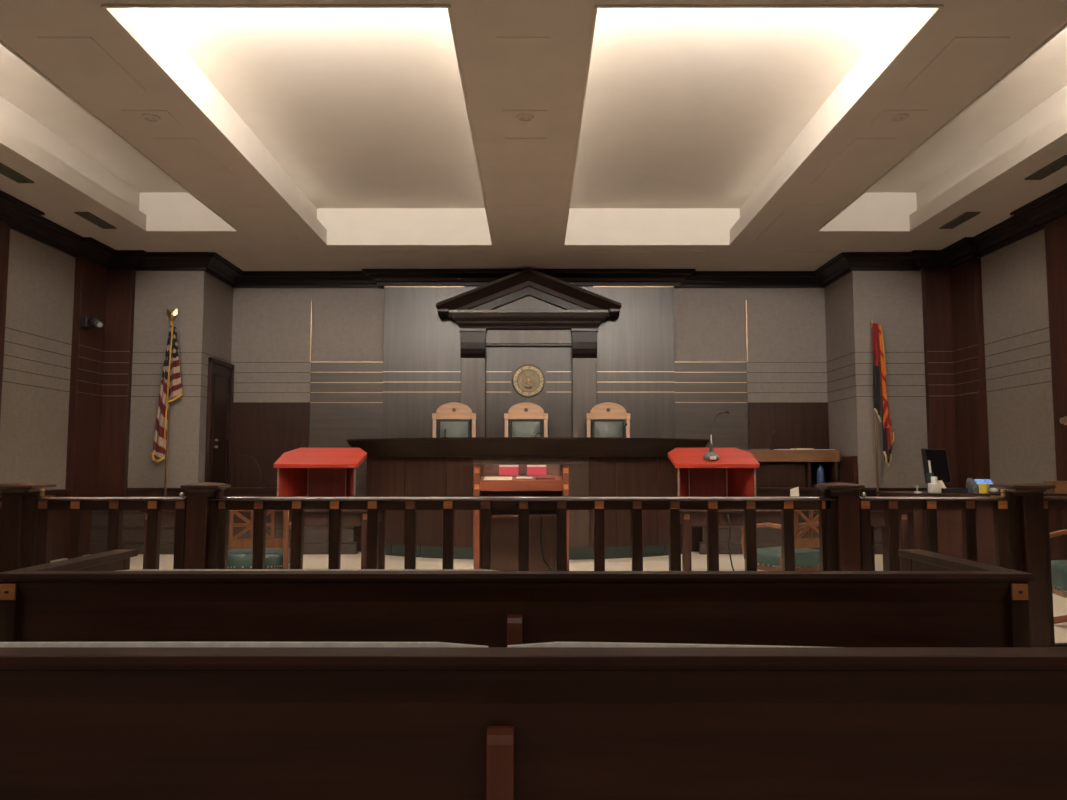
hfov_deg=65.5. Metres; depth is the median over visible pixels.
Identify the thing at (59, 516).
baseboard
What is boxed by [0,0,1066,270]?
ceiling
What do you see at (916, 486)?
stamp
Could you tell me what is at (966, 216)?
ceiling vent
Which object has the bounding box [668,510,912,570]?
table
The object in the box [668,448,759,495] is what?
lectern
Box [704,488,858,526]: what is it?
panel
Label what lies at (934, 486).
pump bottle
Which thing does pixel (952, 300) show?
wall panel
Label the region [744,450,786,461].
countertop
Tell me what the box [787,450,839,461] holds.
countertop
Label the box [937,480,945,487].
note card
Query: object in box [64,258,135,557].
wall panel
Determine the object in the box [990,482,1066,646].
railing
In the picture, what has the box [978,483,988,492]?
cup
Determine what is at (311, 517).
table
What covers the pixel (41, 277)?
wall
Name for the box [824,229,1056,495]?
wall
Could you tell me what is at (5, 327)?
reveal lines
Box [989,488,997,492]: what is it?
mouse
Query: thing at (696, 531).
floor
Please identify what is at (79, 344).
reveal lines
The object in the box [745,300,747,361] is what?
trim
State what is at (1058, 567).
armchair
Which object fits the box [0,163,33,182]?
ceiling vent
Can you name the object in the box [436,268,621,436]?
surround
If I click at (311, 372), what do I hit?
trim
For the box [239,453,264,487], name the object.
gooseneck microphone
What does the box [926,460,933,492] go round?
pen holder
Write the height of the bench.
1.560 m
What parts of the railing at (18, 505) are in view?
post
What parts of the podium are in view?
corner post, panel, panel, corner post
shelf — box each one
[480,513,555,516]
[805,462,810,487]
[824,462,837,482]
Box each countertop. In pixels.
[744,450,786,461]
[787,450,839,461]
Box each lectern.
[274,448,366,495]
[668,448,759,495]
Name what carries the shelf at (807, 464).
attached to the desk at (778, 468)
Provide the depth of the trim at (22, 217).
11.86 m
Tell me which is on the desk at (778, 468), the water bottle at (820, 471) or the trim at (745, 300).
the water bottle at (820, 471)
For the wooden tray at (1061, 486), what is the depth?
8.58 m
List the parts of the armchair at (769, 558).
arm post, armrest, post, seat, seat rail, nailhead trim, rail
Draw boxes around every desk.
[744,450,839,487]
[875,491,1066,570]
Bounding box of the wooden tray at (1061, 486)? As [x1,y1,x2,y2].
[1043,481,1066,492]
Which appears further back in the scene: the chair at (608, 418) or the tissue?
the chair at (608, 418)
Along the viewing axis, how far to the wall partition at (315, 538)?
11.34 m
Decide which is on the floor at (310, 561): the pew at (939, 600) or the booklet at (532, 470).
the pew at (939, 600)
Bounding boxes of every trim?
[0,183,1066,287]
[310,300,312,361]
[310,372,382,402]
[383,286,674,371]
[675,372,746,402]
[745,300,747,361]
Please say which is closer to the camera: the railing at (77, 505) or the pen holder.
the railing at (77, 505)
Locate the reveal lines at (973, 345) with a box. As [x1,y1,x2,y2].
[927,345,978,395]
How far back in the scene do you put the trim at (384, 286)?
12.80 m
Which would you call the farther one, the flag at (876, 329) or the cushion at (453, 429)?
the cushion at (453, 429)
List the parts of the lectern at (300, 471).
panel, panel, panel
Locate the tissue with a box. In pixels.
[790,487,798,495]
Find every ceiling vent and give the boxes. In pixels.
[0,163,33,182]
[74,212,116,228]
[939,212,980,228]
[1025,155,1066,179]
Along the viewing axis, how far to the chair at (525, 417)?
12.21 m
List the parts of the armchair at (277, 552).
rail, seat rail, nailhead trim, seat, post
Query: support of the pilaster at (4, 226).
attached to the wall at (41, 277)
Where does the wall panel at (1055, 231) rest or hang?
attached to the wall at (1021, 435)
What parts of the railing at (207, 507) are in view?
post, rail, post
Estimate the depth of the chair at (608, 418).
12.21 m
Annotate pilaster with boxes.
[0,220,9,419]
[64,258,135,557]
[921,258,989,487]
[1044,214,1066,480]
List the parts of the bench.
panel, panel, panel, panel, panel, panel, panel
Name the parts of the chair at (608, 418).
post, rail, post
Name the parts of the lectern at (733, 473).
panel, panel, panel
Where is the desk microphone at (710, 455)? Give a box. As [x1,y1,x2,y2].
[703,411,728,459]
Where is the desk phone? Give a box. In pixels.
[966,478,997,492]
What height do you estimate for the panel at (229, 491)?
0.895 m
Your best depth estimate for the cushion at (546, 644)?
1.72 m
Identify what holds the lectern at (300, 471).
on the table at (311, 517)
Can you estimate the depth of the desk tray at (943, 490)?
8.62 m
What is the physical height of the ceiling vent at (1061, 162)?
0.016 m
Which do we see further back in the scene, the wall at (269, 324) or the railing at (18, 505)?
the wall at (269, 324)
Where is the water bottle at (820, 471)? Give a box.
[817,465,824,483]
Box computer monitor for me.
[921,449,951,491]
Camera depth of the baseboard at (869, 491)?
11.60 m
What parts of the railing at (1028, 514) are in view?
post, rail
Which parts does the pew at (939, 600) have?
post, panel, post, rail moulding, panel, rail, post, panel, post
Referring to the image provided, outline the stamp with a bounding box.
[914,485,921,492]
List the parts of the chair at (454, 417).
post, rail, post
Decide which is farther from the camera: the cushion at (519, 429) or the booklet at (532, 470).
the cushion at (519, 429)
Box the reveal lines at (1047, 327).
[747,327,1051,402]
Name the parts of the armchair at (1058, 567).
armrest, seat, seat rail, leg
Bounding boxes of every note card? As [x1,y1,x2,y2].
[516,477,532,478]
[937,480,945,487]
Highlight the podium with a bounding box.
[472,464,570,570]
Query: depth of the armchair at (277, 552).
6.83 m
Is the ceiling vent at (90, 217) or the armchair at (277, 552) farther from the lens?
the ceiling vent at (90, 217)
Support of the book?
on the podium
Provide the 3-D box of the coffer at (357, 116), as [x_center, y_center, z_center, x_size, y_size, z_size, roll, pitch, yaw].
[-1.682,-2.619,8.369,2.640,0.572,6.250,0,-5,0]
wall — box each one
[0,228,232,492]
[231,286,827,443]
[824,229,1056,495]
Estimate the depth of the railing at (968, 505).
5.57 m
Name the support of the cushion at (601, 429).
on the chair at (608, 418)
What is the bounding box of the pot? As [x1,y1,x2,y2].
[926,473,933,492]
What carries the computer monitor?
on the desk at (949, 522)
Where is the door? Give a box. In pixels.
[204,357,233,487]
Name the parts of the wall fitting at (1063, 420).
knob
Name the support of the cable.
hanging from the table at (688, 518)
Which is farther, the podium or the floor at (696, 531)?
the floor at (696, 531)
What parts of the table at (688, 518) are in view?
leg, leg, leg, leg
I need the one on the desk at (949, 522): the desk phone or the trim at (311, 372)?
the desk phone
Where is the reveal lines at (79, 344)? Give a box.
[77,344,128,395]
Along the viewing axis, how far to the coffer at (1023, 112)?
8.84 m
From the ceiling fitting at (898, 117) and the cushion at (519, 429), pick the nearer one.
the ceiling fitting at (898, 117)
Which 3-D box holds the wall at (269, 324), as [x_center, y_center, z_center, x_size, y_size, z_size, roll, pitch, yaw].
[-0.072,0.130,13.056,9.280,4.210,0.350,0,-5,0]
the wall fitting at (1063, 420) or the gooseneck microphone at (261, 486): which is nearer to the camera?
the wall fitting at (1063, 420)
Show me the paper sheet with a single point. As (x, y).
(485, 478)
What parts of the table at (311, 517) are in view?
leg, leg, leg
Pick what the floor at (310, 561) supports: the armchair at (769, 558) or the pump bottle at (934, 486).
the armchair at (769, 558)
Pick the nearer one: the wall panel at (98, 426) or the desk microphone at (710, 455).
the desk microphone at (710, 455)
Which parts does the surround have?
bracket plate, raking cornice, bracket plate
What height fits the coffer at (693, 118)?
0.572 m
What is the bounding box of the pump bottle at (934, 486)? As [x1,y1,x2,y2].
[928,477,940,492]
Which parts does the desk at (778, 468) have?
modesty panel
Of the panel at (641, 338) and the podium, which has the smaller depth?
the podium
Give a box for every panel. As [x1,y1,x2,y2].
[223,488,352,526]
[230,403,309,487]
[309,362,382,495]
[382,286,675,438]
[675,362,748,449]
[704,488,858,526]
[748,403,828,487]
[841,456,857,483]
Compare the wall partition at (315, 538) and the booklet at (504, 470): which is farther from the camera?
the wall partition at (315, 538)
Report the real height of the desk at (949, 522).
0.918 m
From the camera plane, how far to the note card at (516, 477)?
8.35 m
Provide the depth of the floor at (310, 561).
10.14 m
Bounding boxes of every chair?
[432,402,475,437]
[504,402,547,436]
[586,402,629,437]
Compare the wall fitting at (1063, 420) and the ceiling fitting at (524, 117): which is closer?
the ceiling fitting at (524, 117)
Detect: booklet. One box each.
[499,465,517,475]
[527,465,545,475]
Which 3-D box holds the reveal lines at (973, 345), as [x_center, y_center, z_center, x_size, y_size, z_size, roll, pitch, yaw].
[5.728,-0.397,11.347,0.360,0.638,0.640,0,-5,0]
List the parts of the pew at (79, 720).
rail, rail moulding, panel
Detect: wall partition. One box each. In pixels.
[89,510,357,553]
[699,526,882,553]
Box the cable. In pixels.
[727,514,733,570]
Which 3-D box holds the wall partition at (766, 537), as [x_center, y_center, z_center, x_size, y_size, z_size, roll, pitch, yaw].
[4.093,1.729,11.366,3.650,0.755,0.085,0,-5,0]
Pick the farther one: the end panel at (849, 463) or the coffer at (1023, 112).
the end panel at (849, 463)
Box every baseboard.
[0,488,187,560]
[859,488,999,495]
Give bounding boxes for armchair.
[227,510,290,568]
[741,510,819,570]
[1050,530,1066,623]
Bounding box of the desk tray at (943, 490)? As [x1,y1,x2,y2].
[941,488,967,492]
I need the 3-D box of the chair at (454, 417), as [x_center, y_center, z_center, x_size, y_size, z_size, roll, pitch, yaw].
[-1.169,0.778,11.959,0.735,1.524,0.566,0,-5,0]
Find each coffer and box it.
[0,39,238,231]
[101,4,493,245]
[563,4,943,245]
[817,22,1066,231]
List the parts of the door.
panel moulding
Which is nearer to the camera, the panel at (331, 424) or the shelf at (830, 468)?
the shelf at (830, 468)
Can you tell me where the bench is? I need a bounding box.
[347,437,709,559]
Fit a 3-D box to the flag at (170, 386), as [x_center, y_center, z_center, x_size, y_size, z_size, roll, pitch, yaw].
[-5.106,0.408,11.600,0.410,3.425,0.187,0,-5,0]
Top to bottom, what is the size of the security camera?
0.167 m
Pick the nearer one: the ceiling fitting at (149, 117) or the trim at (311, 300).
the ceiling fitting at (149, 117)
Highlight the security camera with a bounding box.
[79,317,103,328]
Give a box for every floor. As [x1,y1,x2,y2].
[50,552,1066,642]
[353,526,703,551]
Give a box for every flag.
[151,308,182,495]
[870,317,893,495]
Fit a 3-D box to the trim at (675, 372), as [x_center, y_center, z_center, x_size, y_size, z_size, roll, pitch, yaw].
[2.748,-0.276,12.860,1.120,0.639,0.007,0,-5,0]
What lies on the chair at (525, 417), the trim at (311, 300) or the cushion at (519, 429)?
the cushion at (519, 429)
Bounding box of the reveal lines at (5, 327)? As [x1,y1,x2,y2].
[2,327,310,402]
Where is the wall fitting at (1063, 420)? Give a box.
[1060,416,1066,424]
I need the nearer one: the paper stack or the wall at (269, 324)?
the paper stack
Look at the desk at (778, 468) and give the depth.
12.26 m
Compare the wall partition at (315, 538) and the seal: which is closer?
the wall partition at (315, 538)
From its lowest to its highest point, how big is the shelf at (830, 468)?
0.712 m
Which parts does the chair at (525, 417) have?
post, rail, post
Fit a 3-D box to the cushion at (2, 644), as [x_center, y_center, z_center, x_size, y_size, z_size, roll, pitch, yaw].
[-0.933,0.696,1.729,1.678,0.386,0.063,0,-5,0]
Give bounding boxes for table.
[140,510,385,568]
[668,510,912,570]
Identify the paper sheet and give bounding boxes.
[483,477,511,479]
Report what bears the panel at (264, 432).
attached to the wall at (269, 324)
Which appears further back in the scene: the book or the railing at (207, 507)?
the book
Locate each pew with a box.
[0,549,1033,646]
[0,642,1066,799]
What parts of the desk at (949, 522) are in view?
panel, panel, panel, panel, panel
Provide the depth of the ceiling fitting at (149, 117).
7.13 m
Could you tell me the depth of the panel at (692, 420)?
12.83 m
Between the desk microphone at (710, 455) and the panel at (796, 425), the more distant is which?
the panel at (796, 425)
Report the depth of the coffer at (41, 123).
9.09 m
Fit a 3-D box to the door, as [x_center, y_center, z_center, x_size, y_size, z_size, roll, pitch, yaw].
[-4.670,0.523,12.385,0.080,2.220,0.915,0,-5,0]
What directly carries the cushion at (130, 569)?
on the pew at (939, 600)
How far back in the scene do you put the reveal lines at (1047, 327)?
11.77 m
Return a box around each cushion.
[0,642,487,646]
[118,569,495,570]
[440,422,467,437]
[507,642,813,646]
[512,422,539,436]
[594,422,621,437]
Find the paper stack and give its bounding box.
[792,448,812,449]
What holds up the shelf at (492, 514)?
attached to the podium
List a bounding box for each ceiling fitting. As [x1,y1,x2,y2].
[142,113,160,121]
[517,113,533,121]
[890,113,908,121]
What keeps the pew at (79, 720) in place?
on the floor at (310, 561)
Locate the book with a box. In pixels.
[535,475,554,479]
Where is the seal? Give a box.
[512,365,544,396]
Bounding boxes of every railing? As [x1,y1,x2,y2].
[0,482,56,583]
[35,489,186,568]
[180,482,864,570]
[859,489,1009,570]
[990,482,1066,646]
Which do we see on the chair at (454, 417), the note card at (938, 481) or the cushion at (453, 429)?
the cushion at (453, 429)

